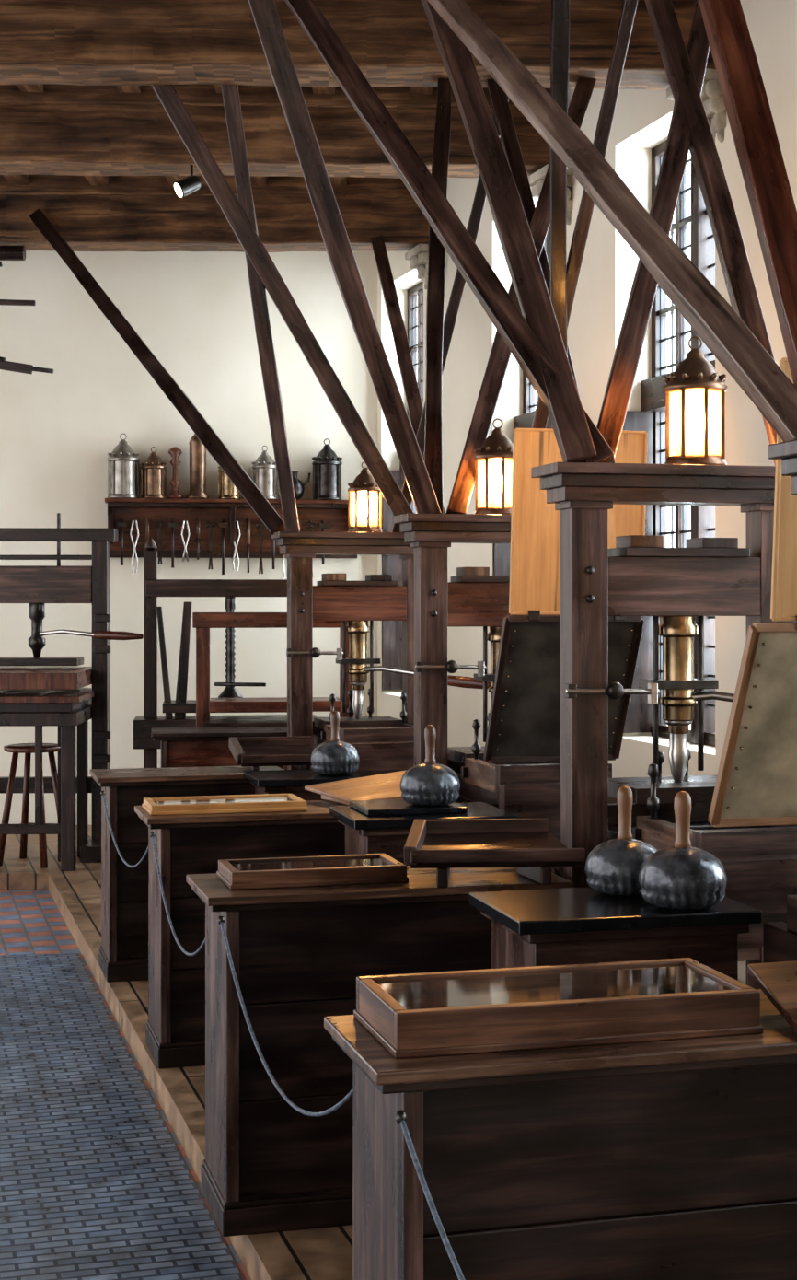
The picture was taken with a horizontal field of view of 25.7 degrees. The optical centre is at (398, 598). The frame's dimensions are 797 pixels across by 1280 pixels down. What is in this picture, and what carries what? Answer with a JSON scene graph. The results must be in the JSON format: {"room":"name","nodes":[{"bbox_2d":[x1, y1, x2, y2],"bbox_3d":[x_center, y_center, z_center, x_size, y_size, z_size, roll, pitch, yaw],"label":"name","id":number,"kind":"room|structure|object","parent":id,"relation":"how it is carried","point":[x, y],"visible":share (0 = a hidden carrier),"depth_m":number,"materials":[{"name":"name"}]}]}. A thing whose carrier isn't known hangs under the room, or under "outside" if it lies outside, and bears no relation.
{"room":"print shop","nodes":[
{"label":"print shop","id":0,"kind":"room"},
{"bbox_2d":[0,890,250,1279],"bbox_3d":[-0.600,1.796,4.850,10.800,0.108,16.700,0,0,0],"label":"floor","id":1,"kind":"structure","parent":0,"point":[95,1184],"depth_m":5.59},
{"bbox_2d":[0,825,352,1279],"bbox_3d":[-0.194,1.700,4.431,4.948,0.100,17.838,0,0,-17],"label":"dais","id":2,"kind":"object","parent":1,"relation":"on","point":[320,1253],"visible":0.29,"depth_m":6.14,"materials":[{"name":"brown wood"}]},
{"bbox_2d":[0,743,60,867],"bbox_3d":[-2.280,1.283,10.920,0.360,0.739,0.360,0,0,17],"label":"wooden stool","id":3,"kind":"object","parent":2,"relation":"on","point":[28,749],"visible":0.61,"depth_m":10.85,"materials":[{"name":"red wood"}]},
{"bbox_2d":[0,512,143,871],"bbox_3d":[-2.276,0.550,11.045,1.333,2.200,1.050,0,0,-2],"label":"press","id":4,"kind":"object","parent":2,"relation":"on","point":[35,693],"visible":0.91,"depth_m":11.18,"materials":[{"name":"brown wood"}]},
{"bbox_2d":[89,765,283,982],"bbox_3d":[-0.931,1.210,7.803,0.850,0.880,0.400,0,0,-15],"label":"wooden counter","id":5,"kind":"object","parent":2,"relation":"on","point":[123,951],"visible":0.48,"depth_m":7.59,"materials":[{"name":"brown wood"}]},
{"bbox_2d":[228,735,314,770],"bbox_3d":[-0.563,0.700,7.923,0.386,0.136,0.248,0,0,-13],"label":"tray","id":6,"kind":"object","parent":5,"relation":"on","point":[253,752],"visible":0.87,"depth_m":7.93,"materials":[{"name":"brown wood"}]},
{"bbox_2d":[151,726,287,769],"bbox_3d":[-0.957,1.180,9.450,0.750,0.940,0.400,0,0,-8],"label":"wooden counter","id":7,"kind":"object","parent":2,"relation":"on","point":[180,747],"visible":0.25,"depth_m":9.29,"materials":[{"name":"brown wood"}]},
{"bbox_2d":[133,537,317,767],"bbox_3d":[-1.083,0.635,11.050,1.200,2.030,0.480,0,0,-6],"label":"press","id":8,"kind":"object","parent":2,"relation":"on","point":[154,587],"visible":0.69,"depth_m":10.95,"materials":[{"name":"brown wood"}]},
{"bbox_2d":[134,800,349,1068],"bbox_3d":[-0.459,1.210,6.440,0.980,0.880,0.400,0,0,-15],"label":"wooden counter","id":9,"kind":"object","parent":2,"relation":"on","point":[189,843],"visible":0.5,"depth_m":6.22,"materials":[{"name":"brown wood"}]},
{"bbox_2d":[100,791,148,867],"bbox_3d":[-1.081,0.942,6.970,0.020,0.245,1.066,0,0,-20],"label":"rope","id":10,"kind":"object","parent":9,"relation":"attached to","point":[102,793],"visible":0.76,"depth_m":7.19,"materials":[{"name":"fabric"}]},
{"bbox_2d":[142,793,307,815],"bbox_3d":[-0.637,0.751,6.397,0.568,0.035,0.268,0,0,-15],"label":"glass display case","id":11,"kind":"object","parent":9,"relation":"on","point":[265,802],"visible":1,"depth_m":6.32,"materials":[{"name":"wood"}]},
{"bbox_2d":[192,612,354,727],"bbox_3d":[-0.722,0.865,10.237,0.960,1.570,0.480,0,0,-5],"label":"frame","id":12,"kind":"object","parent":2,"relation":"on","point":[203,622],"visible":0.4,"depth_m":10.16,"materials":[{"name":"red wood"}]},
{"bbox_2d":[243,769,364,800],"bbox_3d":[-0.405,1.202,7.524,0.470,0.895,0.400,0,0,-14],"label":"table","id":13,"kind":"object","parent":2,"relation":"on","point":[294,782],"visible":0.19,"depth_m":7.36,"materials":[{"name":"brown wood"}]},
{"bbox_2d":[310,710,360,776],"bbox_3d":[-0.272,0.618,7.500,0.213,0.272,0.214,0,0,-43],"label":"ball","id":14,"kind":"object","parent":13,"relation":"on","point":[335,757],"visible":1,"depth_m":7.43,"materials":[{"name":"black leather"}]},
{"bbox_2d":[186,865,572,1236],"bbox_3d":[-0.059,1.210,4.823,1.000,0.880,0.400,0,0,-15],"label":"wooden counter","id":15,"kind":"object","parent":2,"relation":"on","point":[298,954],"visible":0.56,"depth_m":4.62,"materials":[{"name":"brown wood"}]},
{"bbox_2d":[150,831,205,955],"bbox_3d":[-0.677,0.954,5.470,0.020,0.290,1.292,0,0,-16],"label":"rope","id":16,"kind":"object","parent":15,"relation":"attached to","point":[152,833],"visible":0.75,"depth_m":5.77,"materials":[{"name":"fabric"}]},
{"bbox_2d":[216,853,408,889],"bbox_3d":[-0.239,0.747,4.797,0.488,0.045,0.248,0,0,-15],"label":"glass display case","id":17,"kind":"object","parent":15,"relation":"on","point":[368,868],"visible":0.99,"depth_m":4.72,"materials":[{"name":"brown wood"}]},
{"bbox_2d":[404,817,585,888],"bbox_3d":[0.234,0.690,4.777,0.497,0.156,0.248,0,0,-12],"label":"tray","id":18,"kind":"object","parent":15,"relation":"on","point":[529,845],"visible":1,"depth_m":4.74,"materials":[{"name":"brown wood"}]},
{"bbox_2d":[271,531,490,776],"bbox_3d":[-0.136,0.664,8.503,0.907,1.970,1.258,0,0,-14],"label":"press","id":19,"kind":"object","parent":2,"relation":"on","point":[383,744],"visible":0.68,"depth_m":8.47,"materials":[{"name":"brown wood"}]},
{"bbox_2d":[348,461,383,532],"bbox_3d":[-0.163,-0.498,8.580,0.172,0.350,0.172,0,0,0],"label":"lantern","id":20,"kind":"object","parent":19,"relation":"on","point":[364,482],"visible":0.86,"depth_m":8.54,"materials":[{"name":"metal"}]},
{"bbox_2d":[329,802,518,865],"bbox_3d":[0.078,1.180,5.854,0.550,0.940,0.400,0,0,-14],"label":"table","id":21,"kind":"object","parent":2,"relation":"on","point":[365,834],"visible":0.23,"depth_m":5.68,"materials":[{"name":"black polished stone"},{"name":"dark oak"}]},
{"bbox_2d":[349,799,467,815],"bbox_3d":[0.031,0.699,5.877,0.340,0.020,0.280,0,0,-14],"label":"stone slab","id":22,"kind":"object","parent":21,"relation":"on","point":[379,807],"visible":0.8,"depth_m":5.77,"materials":[{"name":"black stone"}]},
{"bbox_2d":[399,724,460,806],"bbox_3d":[0.106,0.555,5.850,0.203,0.265,0.203,0,0,43],"label":"ball","id":23,"kind":"object","parent":22,"relation":"on","point":[430,783],"visible":1,"depth_m":5.78,"materials":[{"name":"black leather"}]},
{"bbox_2d":[393,428,648,835],"bbox_3d":[0.456,0.537,6.651,0.836,2.225,1.452,0,0,-14],"label":"press","id":24,"kind":"object","parent":2,"relation":"on","point":[517,770],"visible":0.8,"depth_m":6.15,"materials":[{"name":"brown wood"}]},
{"bbox_2d":[474,418,513,514],"bbox_3d":[0.388,-0.513,6.830,0.187,0.381,0.187,0,0,0],"label":"lantern","id":25,"kind":"object","parent":24,"relation":"on","point":[497,448],"visible":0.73,"depth_m":6.79,"materials":[{"name":"metal"}]},
{"bbox_2d":[324,989,796,1279],"bbox_3d":[0.382,1.210,3.159,0.970,0.880,0.400,0,0,-15],"label":"wooden counter","id":26,"kind":"object","parent":2,"relation":"on","point":[667,1159],"visible":0.77,"depth_m":3.00,"materials":[{"name":"brown wood"}]},
{"bbox_2d":[217,916,352,1117],"bbox_3d":[-0.248,0.954,3.840,0.020,0.290,1.326,0,0,-18],"label":"rope","id":27,"kind":"object","parent":26,"relation":"attached to","point":[221,920],"visible":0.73,"depth_m":4.05,"materials":[{"name":"fabric"}]},
{"bbox_2d":[395,1109,465,1279],"bbox_3d":[0.212,0.955,2.210,0.020,0.271,1.272,0,0,-19],"label":"rope","id":28,"kind":"object","parent":26,"relation":"attached to","point":[401,1117],"visible":1,"depth_m":2.68,"materials":[{"name":"fabric"}]},
{"bbox_2d":[353,957,763,1058],"bbox_3d":[0.281,0.732,3.155,0.673,0.075,0.308,0,0,-15],"label":"glass display case","id":29,"kind":"object","parent":26,"relation":"on","point":[488,1010],"visible":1,"depth_m":3.07,"materials":[{"name":"brown wood"}]},
{"bbox_2d":[747,960,796,1034],"bbox_3d":[0.760,0.729,3.197,0.208,0.076,0.284,0,0,-17],"label":"board","id":30,"kind":"object","parent":26,"relation":"on","point":[778,981],"visible":1,"depth_m":3.23,"materials":[{"name":"brown wood"}]},
{"bbox_2d":[468,887,761,980],"bbox_3d":[0.499,1.180,4.108,0.580,0.940,0.400,0,0,-14],"label":"table","id":31,"kind":"object","parent":2,"relation":"on","point":[571,925],"visible":0.28,"depth_m":3.97,"materials":[{"name":"brown wood"}]},
{"bbox_2d":[584,785,657,896],"bbox_3d":[0.545,0.580,4.210,0.193,0.258,0.193,0,0,-30],"label":"ball","id":32,"kind":"object","parent":31,"relation":"on","point":[612,867],"visible":0.83,"depth_m":4.15,"materials":[{"name":"black leather"}]},
{"bbox_2d":[639,791,727,910],"bbox_3d":[0.655,0.577,4.030,0.203,0.265,0.203,0,0,-21],"label":"ball","id":33,"kind":"object","parent":31,"relation":"on","point":[680,877],"visible":1,"depth_m":3.96,"materials":[{"name":"black leather"}]},
{"bbox_2d":[531,357,796,989],"bbox_3d":[0.862,0.537,4.901,0.836,2.225,1.452,0,0,-14],"label":"press","id":34,"kind":"object","parent":2,"relation":"on","point":[745,815],"visible":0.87,"depth_m":4.95,"materials":[{"name":"dark oak"},{"name":"dark iron"},{"name":"brass"}]},
{"bbox_2d":[663,336,728,465],"bbox_3d":[0.862,-0.571,5.080,0.187,0.381,0.187,0,0,0],"label":"lantern","id":35,"kind":"object","parent":34,"relation":"on","point":[695,376],"visible":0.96,"depth_m":5.03,"materials":[{"name":"metal"}]},
{"bbox_2d":[763,439,796,963],"bbox_3d":[1.199,0.667,3.533,0.836,1.965,1.180,0,0,-14],"label":"press","id":36,"kind":"object","parent":2,"relation":"on","point":[780,938],"visible":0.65,"depth_m":3.93,"materials":[{"name":"brown wood"}]},
{"bbox_2d":[174,163,201,198],"bbox_3d":[-1.139,-2.253,9.439,0.152,0.194,0.122,0,0,0],"label":"ceiling spotlight","id":37,"kind":"object","parent":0,"point":[184,187],"depth_m":9.42,"materials":[{"name":"metal"}]},
{"bbox_2d":[0,249,377,825],"bbox_3d":[-3.003,-0.550,12.852,6.300,4.600,0.301,0,0,-8],"label":"wall","id":38,"kind":"structure","parent":0,"point":[192,309],"depth_m":12.86,"materials":[{"name":"paint"}]},
{"bbox_2d":[104,498,360,558],"bbox_3d":[-1.216,-0.512,12.838,1.850,0.425,0.220,0,0,-8],"label":"wall shelf","id":39,"kind":"object","parent":38,"relation":"attached to","point":[335,513],"visible":0.69,"depth_m":12.84,"materials":[{"name":"red wood"}]},
{"bbox_2d":[106,433,139,498],"bbox_3d":[-2.004,-0.964,12.727,0.234,0.476,0.234,0,0,0],"label":"lantern","id":40,"kind":"object","parent":39,"relation":"on","point":[122,462],"visible":0.98,"depth_m":12.65,"materials":[{"name":"grey metal"}]},
{"bbox_2d":[140,446,166,498],"bbox_3d":[-1.786,-0.916,12.758,0.187,0.381,0.187,0,0,0],"label":"lantern","id":41,"kind":"object","parent":39,"relation":"on","point":[153,471],"visible":0.99,"depth_m":12.70,"materials":[{"name":"metal"}]},
{"bbox_2d":[166,446,183,498],"bbox_3d":[-1.632,-0.916,12.779,0.120,0.380,0.120,0,0,0],"label":"candlestick","id":42,"kind":"object","parent":39,"relation":"on","point":[175,452],"visible":0.98,"depth_m":12.75,"materials":[{"name":"red wood"}]},
{"bbox_2d":[186,433,209,499],"bbox_3d":[-1.469,-0.971,12.802,0.170,0.490,0.170,0,0,0],"label":"tin canister","id":43,"kind":"object","parent":39,"relation":"on","point":[197,448],"visible":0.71,"depth_m":12.75,"materials":[{"name":"brown metal"}]},
{"bbox_2d":[116,517,327,577],"bbox_3d":[-1.288,-0.373,12.853,1.542,0.434,0.070,0,0,-8],"label":"tools","id":44,"kind":"object","parent":39,"relation":"hanging from","point":[122,524],"visible":0.78,"depth_m":12.82,"materials":[{"name":"metal"}]},
{"bbox_2d":[218,465,241,499],"bbox_3d":[-1.241,-0.901,12.834,0.172,0.350,0.172,0,0,0],"label":"lantern","id":45,"kind":"object","parent":39,"relation":"on","point":[226,490],"visible":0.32,"depth_m":12.77,"materials":[{"name":"gold metal"}]},
{"bbox_2d":[251,445,278,499],"bbox_3d":[-0.984,-0.926,12.871,0.197,0.400,0.197,0,0,0],"label":"lantern","id":46,"kind":"object","parent":39,"relation":"on","point":[265,478],"visible":0.87,"depth_m":12.80,"materials":[{"name":"grey metal"}]},
{"bbox_2d":[291,471,311,499],"bbox_3d":[-0.757,-0.831,12.908,0.173,0.210,0.150,0,0,-37],"label":"pot","id":47,"kind":"object","parent":39,"relation":"on","point":[299,486],"visible":0.66,"depth_m":12.86,"materials":[{"name":"metal"}]},
{"bbox_2d":[312,438,342,500],"bbox_3d":[-0.528,-0.955,12.935,0.225,0.457,0.225,0,0,0],"label":"lantern","id":48,"kind":"object","parent":39,"relation":"on","point":[327,465],"visible":0.98,"depth_m":12.85,"materials":[{"name":"metal"}]},
{"bbox_2d":[0,173,429,251],"bbox_3d":[-2.755,-2.601,11.631,6.000,0.518,0.356,0,0,-1],"label":"ceiling beam","id":49,"kind":"structure","parent":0,"point":[134,211],"depth_m":11.53,"materials":[{"name":"brown wood"}]},
{"bbox_2d":[0,82,432,186],"bbox_3d":[-2.220,-2.780,8.975,6.880,0.140,5.050,0,0,0],"label":"ceiling joists","id":50,"kind":"object","parent":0,"point":[14,179],"depth_m":11.21,"materials":[{"name":"brown wood"}]},
{"bbox_2d":[0,82,550,176],"bbox_3d":[-2.155,-2.598,9.531,6.000,0.519,0.357,0,0,-2],"label":"ceiling beam","id":51,"kind":"structure","parent":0,"point":[64,128],"depth_m":9.41,"materials":[{"name":"brown wood"}]},
{"bbox_2d":[304,769,407,805],"bbox_3d":[-0.091,0.717,6.564,0.432,0.102,0.395,0,0,-19],"label":"board","id":52,"kind":"object","parent":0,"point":[384,785],"visible":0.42,"depth_m":6.57,"materials":[{"name":"brown wood"}]},
{"bbox_2d":[0,0,715,88],"bbox_3d":[-1.515,-2.598,7.832,6.000,0.517,0.360,0,0,-1],"label":"ceiling beam","id":53,"kind":"structure","parent":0,"point":[193,42],"depth_m":7.73,"materials":[{"name":"brown wood"}]},
{"bbox_2d":[377,0,796,984],"bbox_3d":[2.466,-0.550,4.961,0.361,4.600,17.900,0,0,-17],"label":"wall","id":54,"kind":"structure","parent":0,"point":[641,121],"depth_m":8.94,"materials":[{"name":"paint"}]},
{"bbox_2d":[382,281,423,690],"bbox_3d":[0.147,-0.800,12.529,0.260,3.000,1.030,0,0,-17],"label":"window","id":55,"kind":"structure","parent":54,"relation":"in","point":[391,564],"depth_m":12.96,"materials":[{"name":"clear glass"}]},
{"bbox_2d":[405,243,446,290],"bbox_3d":[0.313,-2.165,11.688,0.460,0.330,0.360,0,0,-17],"label":"stone corbel","id":56,"kind":"object","parent":54,"relation":"attached to","point":[417,256],"visible":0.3,"depth_m":11.61,"materials":[{"name":"beige stone"}]},
{"bbox_2d":[493,221,551,576],"bbox_3d":[0.840,-0.800,10.216,0.260,3.000,1.000,0,0,-17],"label":"window","id":57,"kind":"structure","parent":54,"relation":"in","point":[502,552],"depth_m":10.63,"materials":[{"name":"clear glass"}]},
{"bbox_2d":[527,163,572,225],"bbox_3d":[0.973,-2.165,9.588,0.460,0.330,0.360,0,0,-17],"label":"stone corbel","id":58,"kind":"object","parent":54,"relation":"attached to","point":[536,180],"visible":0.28,"depth_m":9.45,"materials":[{"name":"beige stone"}]},
{"bbox_2d":[621,140,715,746],"bbox_3d":[1.385,-0.800,8.396,0.260,3.000,1.100,0,0,-17],"label":"window","id":59,"kind":"structure","parent":54,"relation":"in","point":[651,419],"depth_m":8.73,"materials":[{"name":"clear glass"}]},
{"bbox_2d":[666,68,726,148],"bbox_3d":[1.493,-2.165,7.888,0.460,0.330,0.360,0,0,-17],"label":"stone corbel","id":60,"kind":"object","parent":54,"relation":"attached to","point":[711,94],"visible":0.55,"depth_m":7.71,"materials":[{"name":"beige stone"}]},
{"bbox_3d":[-0.550,-2.880,4.850,10.900,0.060,16.700,0,0,0],"label":"ceiling","id":61,"kind":"structure","parent":0,"visible":0},
{"bbox_2d":[0,245,53,374],"bbox_3d":[-2.726,-1.800,11.550,0.896,1.100,0.100,0,0,0],"label":"tool rack","id":62,"kind":"object","parent":61,"relation":"hanging from","point":[6,252],"visible":1,"depth_m":11.53,"materials":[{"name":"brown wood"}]},
{"bbox_2d":[29,209,284,535],"bbox_3d":[-1.473,-1.416,10.025,0.122,2.280,3.513,0,0,-31],"label":"strut","id":63,"kind":"object","parent":61,"relation":"attached to","point":[264,510],"visible":0.91,"depth_m":9.65,"materials":[{"name":"brown wood"}]},
{"bbox_2d":[221,85,301,533],"bbox_3d":[-0.652,-1.408,8.217,0.098,2.191,0.558,0,0,38],"label":"strut","id":64,"kind":"object","parent":61,"relation":"attached to","point":[231,95],"visible":0.88,"depth_m":8.21,"materials":[{"name":"brown wood"}]},
{"bbox_2d":[151,83,414,515],"bbox_3d":[-0.545,-1.408,8.216,1.374,2.218,0.106,0,0,-17],"label":"strut","id":65,"kind":"object","parent":61,"relation":"attached to","point":[175,109],"visible":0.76,"depth_m":8.17,"materials":[{"name":"brown wood"}]},
{"bbox_2d":[247,0,441,513],"bbox_3d":[-0.221,-1.336,6.481,0.978,2.070,0.124,0,0,-39],"label":"strut","id":66,"kind":"object","parent":61,"relation":"attached to","point":[295,110],"visible":0.94,"depth_m":6.44,"materials":[{"name":"brown wood"}]},
{"bbox_2d":[371,236,444,513],"bbox_3d":[0.031,-1.389,10.151,0.103,2.027,2.966,0,0,-7],"label":"strut","id":67,"kind":"object","parent":61,"relation":"attached to","point":[402,347],"visible":0.67,"depth_m":10.32,"materials":[{"name":"brown wood"}]},
{"bbox_2d":[424,79,452,513],"bbox_3d":[0.171,-1.408,7.466,0.097,2.201,1.195,0,0,4],"label":"strut","id":68,"kind":"object","parent":61,"relation":"attached to","point":[436,251],"visible":0.62,"depth_m":7.30,"materials":[{"name":"brown wood"}]},
{"bbox_2d":[284,0,616,463],"bbox_3d":[0.041,-1.366,5.602,0.112,2.033,1.697,0,0,-42],"label":"strut","id":69,"kind":"object","parent":61,"relation":"attached to","point":[443,218],"visible":0.88,"depth_m":5.48,"materials":[{"name":"brown wood"}]},
{"bbox_2d":[392,95,509,532],"bbox_3d":[0.262,-1.408,8.293,0.808,2.193,0.078,0,0,44],"label":"strut","id":70,"kind":"object","parent":61,"relation":"attached to","point":[480,197],"visible":0.39,"depth_m":8.27,"materials":[{"name":"brown wood"}]},
{"bbox_2d":[421,0,596,462],"bbox_3d":[0.298,-1.365,5.605,0.130,2.026,1.380,0,0,-22],"label":"strut","id":71,"kind":"object","parent":61,"relation":"attached to","point":[576,442],"visible":0.81,"depth_m":5.42,"materials":[{"name":"brown wood"}]},
{"bbox_2d":[445,78,595,513],"bbox_3d":[0.556,-1.408,7.446,0.123,2.223,1.452,0,0,30],"label":"strut","id":72,"kind":"object","parent":61,"relation":"attached to","point":[501,353],"visible":0.51,"depth_m":7.11,"materials":[{"name":"brown wood"}]},
{"bbox_2d":[487,80,580,395],"bbox_3d":[0.602,-1.408,7.467,0.091,2.205,1.257,0,0,-18],"label":"strut","id":73,"kind":"object","parent":61,"relation":"attached to","point":[499,102],"visible":0.2,"depth_m":7.71,"materials":[{"name":"brown wood"}]},
{"bbox_2d":[549,0,569,429],"bbox_3d":[0.600,-1.336,6.503,0.076,2.043,0.658,0,0,5],"label":"strut","id":74,"kind":"object","parent":61,"relation":"attached to","point":[560,8],"visible":0.47,"depth_m":6.42,"materials":[{"name":"brown wood"}]},
{"bbox_2d":[531,0,639,428],"bbox_3d":[0.673,-1.335,6.524,0.072,2.048,0.824,0,0,-32],"label":"strut","id":75,"kind":"object","parent":61,"relation":"attached to","point":[629,9],"visible":0.47,"depth_m":6.39,"materials":[{"name":"brown wood"}]},
{"bbox_2d":[427,0,796,442],"bbox_3d":[0.404,-1.330,4.851,0.108,2.115,2.888,0,0,-18],"label":"strut","id":76,"kind":"object","parent":61,"relation":"attached to","point":[771,389],"visible":1,"depth_m":4.22,"materials":[{"name":"brown dark oak"}]},
{"bbox_2d":[596,0,709,457],"bbox_3d":[0.868,-1.365,5.644,0.109,2.013,1.309,0,0,27],"label":"strut","id":77,"kind":"object","parent":61,"relation":"attached to","point":[634,327],"visible":0.7,"depth_m":5.42,"materials":[{"name":"brown wood"}]},
{"bbox_2d":[645,0,777,465],"bbox_3d":[1.001,-1.366,5.652,0.098,2.007,1.208,0,0,-15],"label":"strut","id":78,"kind":"object","parent":61,"relation":"attached to","point":[738,274],"visible":0.68,"depth_m":5.59,"materials":[{"name":"brown wood"}]},
{"bbox_2d":[698,0,796,385],"bbox_3d":[0.755,-1.331,4.050,0.092,2.077,1.195,0,0,-12],"label":"strut","id":79,"kind":"object","parent":61,"relation":"attached to","point":[768,188],"visible":1,"depth_m":3.82,"materials":[{"name":"red wood"}]}
]}

